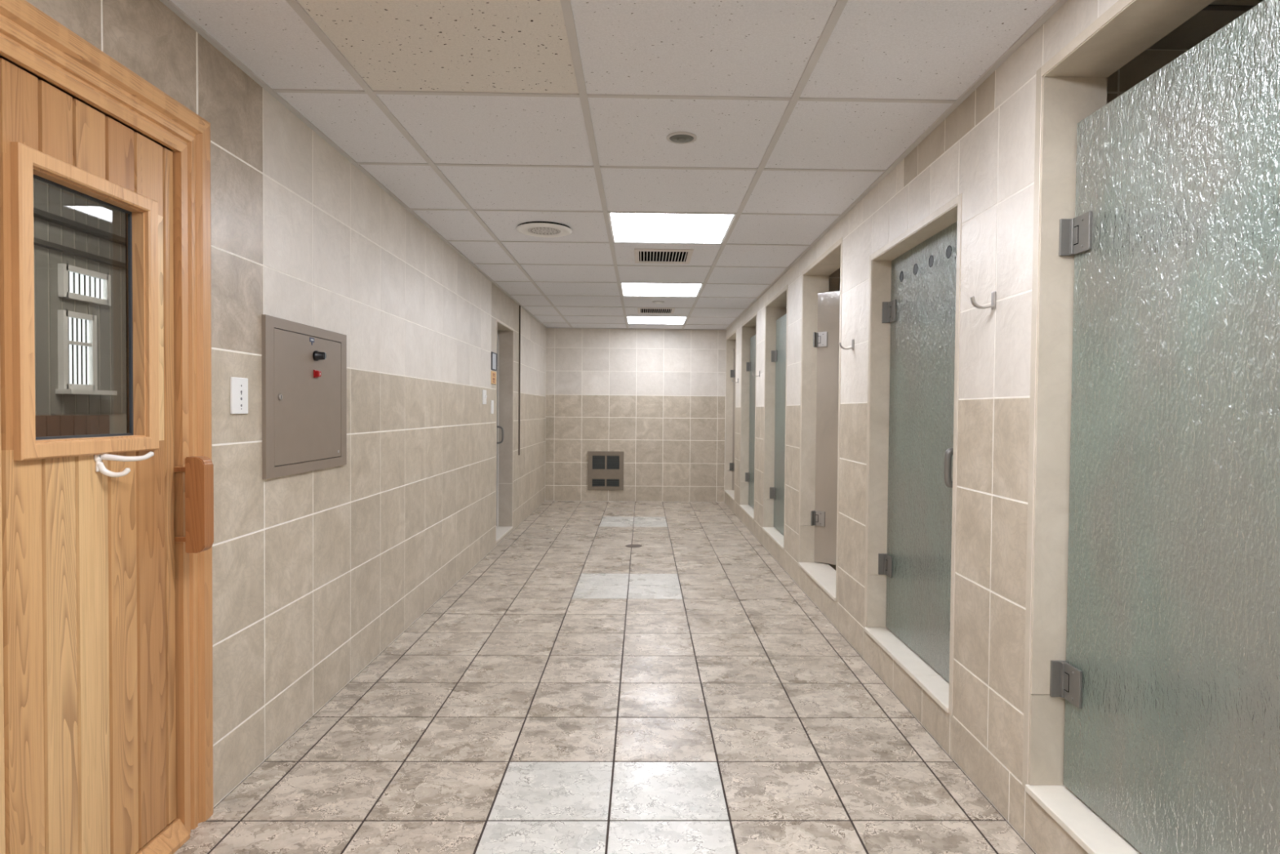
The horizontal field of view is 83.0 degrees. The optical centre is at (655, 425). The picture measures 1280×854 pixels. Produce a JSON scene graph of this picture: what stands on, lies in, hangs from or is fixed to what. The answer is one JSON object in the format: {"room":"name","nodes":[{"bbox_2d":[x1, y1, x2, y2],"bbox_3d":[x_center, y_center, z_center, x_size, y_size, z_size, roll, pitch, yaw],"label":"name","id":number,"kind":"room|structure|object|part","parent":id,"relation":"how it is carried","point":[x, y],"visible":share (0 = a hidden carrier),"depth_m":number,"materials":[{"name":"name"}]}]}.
{"room":"shower room","nodes":[
{"label":"shower room","id":0,"kind":"room"},
{"bbox_2d":[33,177,126,433],"bbox_3d":[-3.268,-0.246,3.191,0.170,3.000,6.100,0,1,-1],"label":"wall","id":1,"kind":"structure","parent":0,"point":[71,228],"depth_m":4.08,"materials":[{"name":"grey wood"}]},
{"bbox_2d":[35,414,109,436],"bbox_3d":[-3.231,0.576,2.289,0.026,1.195,4.060,0,1,-1],"label":"wall","id":2,"kind":"structure","parent":1,"relation":"attached to","point":[82,424],"depth_m":4.02,"materials":[{"name":"brown wood"}]},
{"bbox_2d":[57,263,111,306],"bbox_3d":[-3.246,-0.799,4.120,0.035,0.181,0.351,0,1,-1],"label":"window","id":3,"kind":"structure","parent":1,"relation":"in","point":[76,283],"depth_m":4.11,"materials":[{"name":"white"}]},
{"bbox_2d":[68,271,101,298],"bbox_3d":[-3.249,-0.799,4.120,0.006,0.117,0.239,0,1,-1],"label":"blind","id":4,"kind":"object","parent":3,"relation":"attached to","point":[82,284],"depth_m":4.12,"materials":[{"name":"white plastic"}]},
{"bbox_3d":[-3.258,-0.799,4.119,0.008,0.141,0.311,0,1,-1],"label":"pane","id":5,"kind":"part","parent":3,"relation":"part of","materials":[{"name":"white"}]},
{"bbox_2d":[55,310,116,395],"bbox_3d":[-3.222,-0.407,4.100,0.090,0.457,0.342,0,1,-1],"label":"window","id":6,"kind":"structure","parent":1,"relation":"in","point":[77,331],"depth_m":4.07,"materials":[{"name":"white"}]},
{"bbox_3d":[-3.248,-0.419,4.069,0.035,0.432,0.242,0,1,-1],"label":"frame","id":7,"kind":"part","parent":6,"relation":"part of","materials":[{"name":"white plastic"}]},
{"bbox_2d":[67,316,87,384],"bbox_3d":[-3.251,-0.419,4.069,0.006,0.368,0.137,0,1,-1],"label":"blind","id":8,"kind":"object","parent":6,"relation":"attached to","point":[77,326],"depth_m":4.07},
{"bbox_3d":[-3.260,-0.419,4.069,0.008,0.392,0.202,0,1,-1],"label":"pane","id":9,"kind":"part","parent":6,"relation":"part of","materials":[{"name":"white"}]},
{"bbox_3d":[-3.224,-0.191,4.104,0.090,0.025,0.342,0,1,-1],"label":"sill","id":10,"kind":"part","parent":6,"relation":"part of","materials":[{"name":"white plastic"}]},
{"bbox_2d":[25,0,546,808],"bbox_3d":[-1.478,0.008,3.427,0.181,2.413,12.900,0,1,-1],"label":"wall","id":11,"kind":"structure","parent":0,"point":[317,573],"depth_m":3.01,"materials":[{"name":"tile"}]},
{"bbox_2d":[0,0,213,853],"bbox_3d":[-1.344,0.151,1.656,0.170,2.105,1.100,0,1,-1],"label":"door","id":12,"kind":"structure","parent":11,"relation":"in","point":[106,635],"depth_m":1.80,"materials":[{"name":"brown wood"}]},
{"bbox_3d":[-1.374,-0.805,1.634,0.044,0.073,0.828,0,1,-1],"label":"rail","id":13,"kind":"part","parent":12,"relation":"part of","materials":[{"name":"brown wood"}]},
{"bbox_2d":[93,451,154,477],"bbox_3d":[-1.320,0.095,1.799,0.120,0.064,0.024,0,1,-32],"label":"coat hook","id":14,"kind":"object","parent":12,"relation":"attached to","point":[100,466],"visible":0.98,"depth_m":1.78,"materials":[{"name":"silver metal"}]},
{"bbox_3d":[-1.362,0.088,1.772,0.008,0.049,0.026,0,1,-1],"label":"mounting plate","id":15,"kind":"part","parent":14,"relation":"part of","materials":[{"name":"silver metal"}]},
{"bbox_3d":[-1.319,0.222,2.051,0.106,0.270,0.044,0,1,-1],"label":"handle","id":16,"kind":"part","parent":12,"relation":"part of","materials":[{"name":"brown wood"}]},
{"bbox_2d":[230,377,248,413],"bbox_3d":[-1.364,-0.099,2.374,0.009,0.119,0.094,0,1,-1],"label":"wall plate","id":17,"kind":"object","parent":11,"relation":"attached to","point":[238,386],"visible":1,"depth_m":2.36,"materials":[{"name":"white plastic"}]},
{"bbox_2d":[262,314,346,479],"bbox_3d":[-1.349,-0.108,2.866,0.056,0.573,0.687,0,1,-1],"label":"electrical panel","id":18,"kind":"object","parent":11,"relation":"attached to","point":[304,366],"visible":1,"depth_m":2.79,"materials":[{"name":"beige paint"}]},
{"bbox_3d":[-1.368,-0.108,2.865,0.010,0.492,0.568,0,1,-1],"label":"cabinet door","id":19,"kind":"part","parent":18,"relation":"part of","materials":[{"name":"beige paint"}]},
{"bbox_3d":[-1.341,-0.280,2.898,0.042,0.040,0.040,0,1,-1],"label":"knob","id":20,"kind":"part","parent":18,"relation":"part of","materials":[{"name":"black plastic"}]},
{"bbox_2d":[159,0,547,328],"bbox_3d":[-1.366,-1.196,3.403,0.022,0.010,12.900,0,1,-1],"label":"trim","id":21,"kind":"structure","parent":11,"relation":"attached to","point":[168,3],"depth_m":2.74,"materials":[{"name":"metal"}]},
{"bbox_2d":[482,389,486,404],"bbox_3d":[-1.419,-0.241,6.038,0.022,0.120,0.124,0,1,-1],"label":"light switch","id":22,"kind":"object","parent":11,"relation":"attached to","point":[484,392],"visible":1,"depth_m":6.02,"materials":[{"name":"white plastic"}]},
{"bbox_2d":[490,400,493,413],"bbox_3d":[-1.431,-0.166,6.360,0.010,0.118,0.090,0,1,-1],"label":"light switch","id":23,"kind":"object","parent":11,"relation":"attached to","point":[491,401],"visible":1,"depth_m":6.34,"materials":[{"name":"white plastic"}]},
{"bbox_2d":[490,370,496,385],"bbox_3d":[-1.432,-0.424,6.414,0.005,0.116,0.200,0,1,-1],"label":"warning sign","id":24,"kind":"object","parent":11,"relation":"attached to","point":[493,373],"visible":1,"depth_m":6.40,"materials":[{"name":"orange plastic"}]},
{"bbox_2d":[491,351,497,370],"bbox_3d":[-1.428,-0.571,6.411,0.010,0.156,0.200,0,1,-1],"label":"framed sign","id":25,"kind":"object","parent":11,"relation":"attached to","point":[494,356],"visible":1,"depth_m":6.42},
{"bbox_2d":[496,330,503,525],"bbox_3d":[-1.568,0.037,6.975,0.109,1.986,0.815,0,1,-1],"label":"door","id":26,"kind":"structure","parent":11,"relation":"in","point":[500,427],"depth_m":7.36,"materials":[{"name":"grey metal"}]},
{"bbox_3d":[-1.613,0.037,6.974,0.020,1.986,0.815,0,1,-1],"label":"panel","id":27,"kind":"part","parent":26,"relation":"part of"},
{"bbox_3d":[-1.566,0.090,7.253,0.094,0.181,0.018,0,1,-1],"label":"handle","id":28,"kind":"part","parent":26,"relation":"part of","materials":[{"name":"grey metal"}]},
{"bbox_2d":[495,318,513,542],"bbox_3d":[-1.526,0.039,6.975,0.163,2.036,0.861,0,1,-1],"label":"trim","id":29,"kind":"structure","parent":11,"relation":"attached to","point":[506,333],"depth_m":7.38,"materials":[{"name":"tile"}]},
{"bbox_2d":[496,526,512,542],"bbox_3d":[-1.539,1.047,6.997,0.176,0.022,0.825,0,1,-1],"label":"trim","id":30,"kind":"structure","parent":11,"relation":"attached to","point":[501,531],"depth_m":7.11,"materials":[{"name":"white stone"}]},
{"bbox_2d":[518,305,520,454],"bbox_3d":[-1.452,-0.486,7.743,0.011,1.597,0.040,0,1,-1],"label":"trim","id":31,"kind":"structure","parent":11,"relation":"attached to","point":[519,305],"depth_m":7.73,"materials":[{"name":"black metal"}]},
{"bbox_2d":[173,501,1035,853],"bbox_3d":[-0.170,1.235,3.475,2.557,0.120,13.000,0,1,-1],"label":"floor","id":32,"kind":"structure","parent":0,"point":[578,690],"depth_m":2.84,"materials":[{"name":"tile"}]},
{"bbox_2d":[625,544,641,547],"bbox_3d":[-0.198,1.105,6.668,0.152,0.003,0.152,0,1,-1],"label":"floor drain","id":33,"kind":"object","parent":32,"relation":"on","point":[627,545],"visible":1,"depth_m":6.66,"materials":[{"name":"metal"}]},
{"bbox_2d":[545,328,726,502],"bbox_3d":[0.432,-0.140,9.983,4.257,2.463,0.151,0,1,-1],"label":"wall","id":34,"kind":"structure","parent":0,"point":[657,397],"depth_m":9.89,"materials":[{"name":"tile"}]},
{"bbox_2d":[587,451,623,489],"bbox_3d":[-0.675,0.612,9.894,0.488,0.528,0.022,0,1,-1],"label":"wall heater","id":35,"kind":"object","parent":34,"relation":"attached to","point":[605,468],"visible":1,"depth_m":9.89,"materials":[{"name":"beige metal"}]},
{"bbox_2d":[591,479,604,485],"bbox_3d":[-0.775,0.776,9.892,0.173,0.085,0.006,0,1,-1],"label":"grille","id":36,"kind":"object","parent":35,"relation":"attached to","point":[594,482],"depth_m":9.90,"materials":[{"name":"black metal"}]},
{"bbox_2d":[592,457,604,466],"bbox_3d":[-0.772,0.499,9.886,0.173,0.172,0.006,0,1,-1],"label":"grille","id":37,"kind":"object","parent":35,"relation":"attached to","point":[597,461],"depth_m":9.89,"materials":[{"name":"black metal"}]},
{"bbox_2d":[606,479,619,483],"bbox_3d":[-0.578,0.778,9.896,0.173,0.085,0.006,0,1,-1],"label":"grille","id":38,"kind":"object","parent":35,"relation":"attached to","point":[608,481],"depth_m":9.90,"materials":[{"name":"black metal"}]},
{"bbox_2d":[606,457,619,467],"bbox_3d":[-0.575,0.501,9.890,0.173,0.172,0.006,0,1,-1],"label":"grille","id":39,"kind":"object","parent":35,"relation":"attached to","point":[611,462],"depth_m":9.90,"materials":[{"name":"black metal"}]},
{"bbox_2d":[547,327,721,329],"bbox_3d":[-0.256,-1.324,9.860,2.413,0.010,0.022,0,1,-1],"label":"trim","id":40,"kind":"structure","parent":34,"relation":"attached to","point":[548,327],"depth_m":9.85,"materials":[{"name":"metal"}]},
{"bbox_2d":[170,0,1263,329],"bbox_3d":[0.469,-1.208,3.337,4.089,0.064,13.293,0,1,-1],"label":"ceiling","id":41,"kind":"structure","parent":0,"point":[485,118],"depth_m":2.66,"materials":[{"name":"tile"}]},
{"bbox_2d":[515,221,572,237],"bbox_3d":[-0.682,-1.205,4.449,0.344,0.020,0.344,0,1,-1],"label":"ceiling speaker","id":42,"kind":"object","parent":41,"relation":"attached to","point":[535,228],"visible":1,"depth_m":4.41,"materials":[{"name":"white plastic"}]},
{"bbox_2d":[528,226,560,235],"bbox_3d":[-0.682,-1.200,4.450,0.200,0.007,0.200,0,1,-1],"label":"speaker grille","id":43,"kind":"object","parent":42,"relation":"attached to","point":[531,230],"depth_m":4.45,"materials":[{"name":"metal"}]},
{"bbox_2d":[626,316,686,324],"bbox_3d":[0.014,-1.308,8.943,0.723,0.012,0.723,0,1,-1],"label":"recessed light","id":44,"kind":"object","parent":41,"relation":"in","point":[631,320],"visible":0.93,"depth_m":8.95,"materials":[{"name":"white plastic"}]},
{"bbox_2d":[637,307,675,314],"bbox_3d":[0.009,-1.282,8.066,0.410,0.006,0.470,0,1,-1],"label":"ceiling vent","id":45,"kind":"object","parent":41,"relation":"in","point":[640,310],"visible":1,"depth_m":8.06,"materials":[{"name":"metal"}]},
{"bbox_2d":[652,300,664,303],"bbox_3d":[0.033,-1.261,7.406,0.124,0.021,0.124,0,1,-1],"label":"smoke detector","id":46,"kind":"object","parent":41,"relation":"attached to","point":[656,301],"visible":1,"depth_m":7.37,"materials":[{"name":"plastic"}]},
{"bbox_2d":[620,283,702,297],"bbox_3d":[0.052,-1.260,6.693,0.723,0.012,0.723,0,1,-1],"label":"recessed light","id":47,"kind":"object","parent":41,"relation":"in","point":[628,289],"visible":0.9,"depth_m":6.69,"materials":[{"name":"white plastic"}]},
{"bbox_2d":[634,248,693,263],"bbox_3d":[0.057,-1.222,5.222,0.410,0.006,0.470,0,1,-1],"label":"ceiling vent","id":48,"kind":"object","parent":41,"relation":"in","point":[641,255],"visible":1,"depth_m":5.21,"materials":[{"name":"metal"}]},
{"bbox_2d":[608,213,735,244],"bbox_3d":[0.090,-1.212,4.442,0.723,0.012,0.723,0,1,-1],"label":"recessed light","id":49,"kind":"object","parent":41,"relation":"in","point":[649,228],"visible":0.91,"depth_m":4.42,"materials":[{"name":"white plastic"}]},
{"bbox_2d":[666,131,697,143],"bbox_3d":[0.108,-1.170,2.950,0.124,0.012,0.124,0,1,-1],"label":"recessed light","id":50,"kind":"object","parent":41,"relation":"in","point":[679,137],"visible":1,"depth_m":2.93,"materials":[{"name":"metal"}]},
{"bbox_2d":[827,267,839,569],"bbox_3d":[1.794,-0.006,5.410,1.150,2.413,0.204,0,1,-1],"label":"wall partition","id":51,"kind":"structure","parent":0,"point":[833,278],"depth_m":5.28,"materials":[{"name":"tile"}]},
{"bbox_2d":[724,0,1118,853],"bbox_3d":[1.160,0.030,3.471,0.182,2.413,12.900,0,1,-1],"label":"wall","id":52,"kind":"structure","parent":0,"point":[984,151],"depth_m":2.44,"materials":[{"name":"tile"}]},
{"bbox_2d":[724,489,733,500],"bbox_3d":[1.053,0.896,9.374,0.202,0.020,1.008,0,1,-1],"label":"trim","id":53,"kind":"structure","parent":52,"relation":"attached to","point":[730,492],"depth_m":9.54,"materials":[{"name":"white stone"}]},
{"bbox_2d":[724,329,736,500],"bbox_3d":[1.060,-0.141,9.352,0.185,2.093,1.064,0,1,-1],"label":"trim","id":54,"kind":"structure","parent":52,"relation":"attached to","point":[731,344],"depth_m":9.84,"materials":[{"name":"stone"}]},
{"bbox_2d":[728,348,735,489],"bbox_3d":[1.156,-0.075,9.364,0.059,1.907,0.994,0,1,-13],"label":"shower door","id":55,"kind":"structure","parent":52,"relation":"attached to","point":[731,465],"depth_m":9.80,"materials":[{"name":"grey glass"}]},
{"bbox_3d":[1.173,-0.075,9.363,0.010,1.907,0.984,0,1,-13],"label":"glass panel","id":56,"kind":"part","parent":55,"relation":"part of","materials":[{"name":"grey glass"}]},
{"bbox_2d":[739,504,754,519],"bbox_3d":[1.079,0.929,7.808,0.202,0.020,1.045,0,1,-1],"label":"trim","id":57,"kind":"structure","parent":52,"relation":"attached to","point":[747,508],"depth_m":7.90,"materials":[{"name":"white stone"}]},
{"bbox_2d":[739,311,756,519],"bbox_3d":[1.087,-0.107,7.786,0.185,2.093,1.101,0,1,-1],"label":"trim","id":58,"kind":"structure","parent":52,"relation":"attached to","point":[748,329],"depth_m":8.30,"materials":[{"name":"stone"}]},
{"bbox_2d":[745,334,755,508],"bbox_3d":[1.079,-0.042,7.788,0.059,1.907,1.030,0,1,-1],"label":"shower door","id":59,"kind":"structure","parent":52,"relation":"attached to","point":[751,366],"depth_m":8.10,"materials":[{"name":"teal glass"}]},
{"bbox_3d":[1.095,-0.042,7.784,0.010,1.907,1.021,0,1,-1],"label":"glass panel","id":60,"kind":"part","parent":59,"relation":"part of","materials":[{"name":"grey glass"}]},
{"bbox_2d":[762,527,783,549],"bbox_3d":[1.105,0.963,6.236,0.202,0.020,0.990,0,1,-1],"label":"trim","id":61,"kind":"structure","parent":52,"relation":"attached to","point":[772,532],"depth_m":6.29,"materials":[{"name":"white stone"}]},
{"bbox_2d":[762,284,787,550],"bbox_3d":[1.113,-0.074,6.214,0.185,2.093,1.046,0,1,-1],"label":"trim","id":62,"kind":"structure","parent":52,"relation":"attached to","point":[775,308],"depth_m":6.70,"materials":[{"name":"stone"}]},
{"bbox_2d":[769,313,786,534],"bbox_3d":[1.105,-0.009,6.216,0.059,1.907,0.976,0,1,-1],"label":"shower door","id":63,"kind":"structure","parent":52,"relation":"attached to","point":[779,355],"depth_m":6.45,"materials":[{"name":"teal glass"}]},
{"bbox_3d":[1.107,0.624,6.665,0.030,0.104,0.075,0,1,-1],"label":"clamp plate","id":64,"kind":"part","parent":63,"relation":"part of","materials":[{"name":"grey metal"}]},
{"bbox_3d":[1.118,-0.641,6.638,0.030,0.104,0.075,0,1,-1],"label":"clamp plate","id":65,"kind":"part","parent":63,"relation":"part of","materials":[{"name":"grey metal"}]},
{"bbox_2d":[798,562,835,600],"bbox_3d":[1.131,0.996,4.685,0.202,0.020,0.986,0,1,-1],"label":"trim","id":66,"kind":"structure","parent":52,"relation":"attached to","point":[823,574],"depth_m":4.77,"materials":[{"name":"white stone"}]},
{"bbox_2d":[798,236,842,602],"bbox_3d":[1.139,-0.041,4.663,0.185,2.093,1.042,0,1,-1],"label":"trim","id":67,"kind":"structure","parent":52,"relation":"attached to","point":[815,278],"depth_m":5.14,"materials":[{"name":"stone"}]},
{"bbox_2d":[810,290,839,564],"bbox_3d":[1.495,0.024,4.820,0.972,1.907,0.059,2,2,41],"label":"shower door","id":68,"kind":"structure","parent":52,"relation":"attached to","point":[826,340],"depth_m":5.08,"materials":[{"name":"grey glass"}]},
{"bbox_3d":[1.173,0.657,5.129,0.075,0.104,0.030,2,2,41],"label":"clamp plate","id":69,"kind":"part","parent":68,"relation":"part of","materials":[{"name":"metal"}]},
{"bbox_3d":[1.184,-0.608,5.102,0.075,0.104,0.030,2,2,41],"label":"clamp plate","id":70,"kind":"part","parent":68,"relation":"part of","materials":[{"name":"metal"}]},
{"bbox_2d":[839,338,853,350],"bbox_3d":[1.028,-0.437,3.886,0.077,0.058,0.022,0,1,-1],"label":"robe hook","id":71,"kind":"object","parent":52,"relation":"attached to","point":[852,340],"visible":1,"depth_m":3.88,"materials":[{"name":"metal"}]},
{"bbox_3d":[1.025,-0.429,3.886,0.072,0.038,0.020,0,1,-1],"label":"hook arm","id":72,"kind":"part","parent":71,"relation":"part of","materials":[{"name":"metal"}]},
{"bbox_3d":[1.062,-0.436,3.887,0.008,0.058,0.022,0,1,-1],"label":"wall plate","id":73,"kind":"part","parent":71,"relation":"part of","materials":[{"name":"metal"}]},
{"bbox_2d":[724,0,1067,329],"bbox_3d":[1.069,-1.176,3.444,0.022,0.010,12.900,0,1,-1],"label":"trim","id":74,"kind":"structure","parent":52,"relation":"attached to","point":[1058,4],"depth_m":2.70,"materials":[{"name":"metal"}]},
{"bbox_2d":[864,626,949,712],"bbox_3d":[1.157,1.029,3.135,0.202,0.020,0.985,0,1,-1],"label":"trim","id":75,"kind":"structure","parent":52,"relation":"attached to","point":[931,682],"depth_m":3.08,"materials":[{"name":"white stone"}]},
{"bbox_2d":[863,193,961,715],"bbox_3d":[1.164,0.100,3.115,0.185,1.878,1.041,0,1,-1],"label":"trim","id":76,"kind":"structure","parent":52,"relation":"attached to","point":[880,261],"depth_m":3.59,"materials":[{"name":"stone"}]},
{"bbox_2d":[878,221,957,682],"bbox_3d":[1.150,0.103,3.116,0.065,1.816,0.971,0,1,0],"label":"shower door","id":77,"kind":"structure","parent":52,"relation":"attached to","point":[920,312],"depth_m":3.16,"materials":[{"name":"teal glass"}]},
{"bbox_3d":[1.159,0.690,3.561,0.030,0.104,0.075,0,1,-1],"label":"clamp plate","id":78,"kind":"part","parent":77,"relation":"part of","materials":[{"name":"grey metal"}]},
{"bbox_3d":[1.170,-0.560,3.534,0.030,0.104,0.075,0,1,-1],"label":"clamp plate","id":79,"kind":"part","parent":77,"relation":"part of","materials":[{"name":"grey metal"}]},
{"bbox_3d":[1.150,0.163,2.803,0.060,0.156,0.027,0,1,-1],"label":"handle","id":80,"kind":"part","parent":77,"relation":"part of","materials":[{"name":"grey metal"}]},
{"bbox_2d":[969,291,995,310],"bbox_3d":[1.054,-0.403,2.325,0.077,0.058,0.022,0,1,-1],"label":"robe hook","id":81,"kind":"object","parent":52,"relation":"attached to","point":[993,306],"visible":1,"depth_m":2.32,"materials":[{"name":"metal"}]},
{"bbox_3d":[1.051,-0.396,2.325,0.072,0.038,0.020,0,1,-1],"label":"hook arm","id":82,"kind":"part","parent":81,"relation":"part of","materials":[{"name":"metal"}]},
{"bbox_3d":[1.088,-0.403,2.325,0.008,0.058,0.022,0,1,-1],"label":"wall plate","id":83,"kind":"part","parent":81,"relation":"part of","materials":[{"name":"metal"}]},
{"bbox_2d":[1025,784,1141,853],"bbox_3d":[1.183,1.062,1.603,0.202,0.020,1.000,0,1,-1],"label":"trim","id":84,"kind":"structure","parent":52,"relation":"attached to","point":[1094,834],"depth_m":1.91,"materials":[{"name":"white stone"}]},
{"bbox_2d":[1022,0,1214,788],"bbox_3d":[1.191,0.030,1.581,0.185,2.083,1.056,0,1,-1],"label":"trim","id":85,"kind":"structure","parent":52,"relation":"attached to","point":[1071,86],"depth_m":2.07,"materials":[{"name":"stone"}]},
{"bbox_2d":[1049,0,1279,853],"bbox_3d":[1.183,0.099,1.583,0.059,1.889,0.986,0,1,-1],"label":"shower door","id":86,"kind":"structure","parent":52,"relation":"attached to","point":[1168,680],"depth_m":1.64,"materials":[{"name":"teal glass"}]},
{"bbox_3d":[1.185,0.729,2.037,0.030,0.104,0.075,0,1,-1],"label":"clamp plate","id":87,"kind":"part","parent":86,"relation":"part of","materials":[{"name":"grey metal"}]},
{"bbox_3d":[1.196,-0.534,2.010,0.030,0.104,0.075,0,1,-1],"label":"clamp plate","id":88,"kind":"part","parent":86,"relation":"part of","materials":[{"name":"grey metal"}]},
{"bbox_2d":[1106,48,1188,103],"bbox_3d":[1.845,0.060,2.323,1.150,2.413,0.180,0,1,-1],"label":"wall partition","id":89,"kind":"structure","parent":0,"point":[1149,61],"depth_m":2.20,"materials":[{"name":"tile"}]}
]}

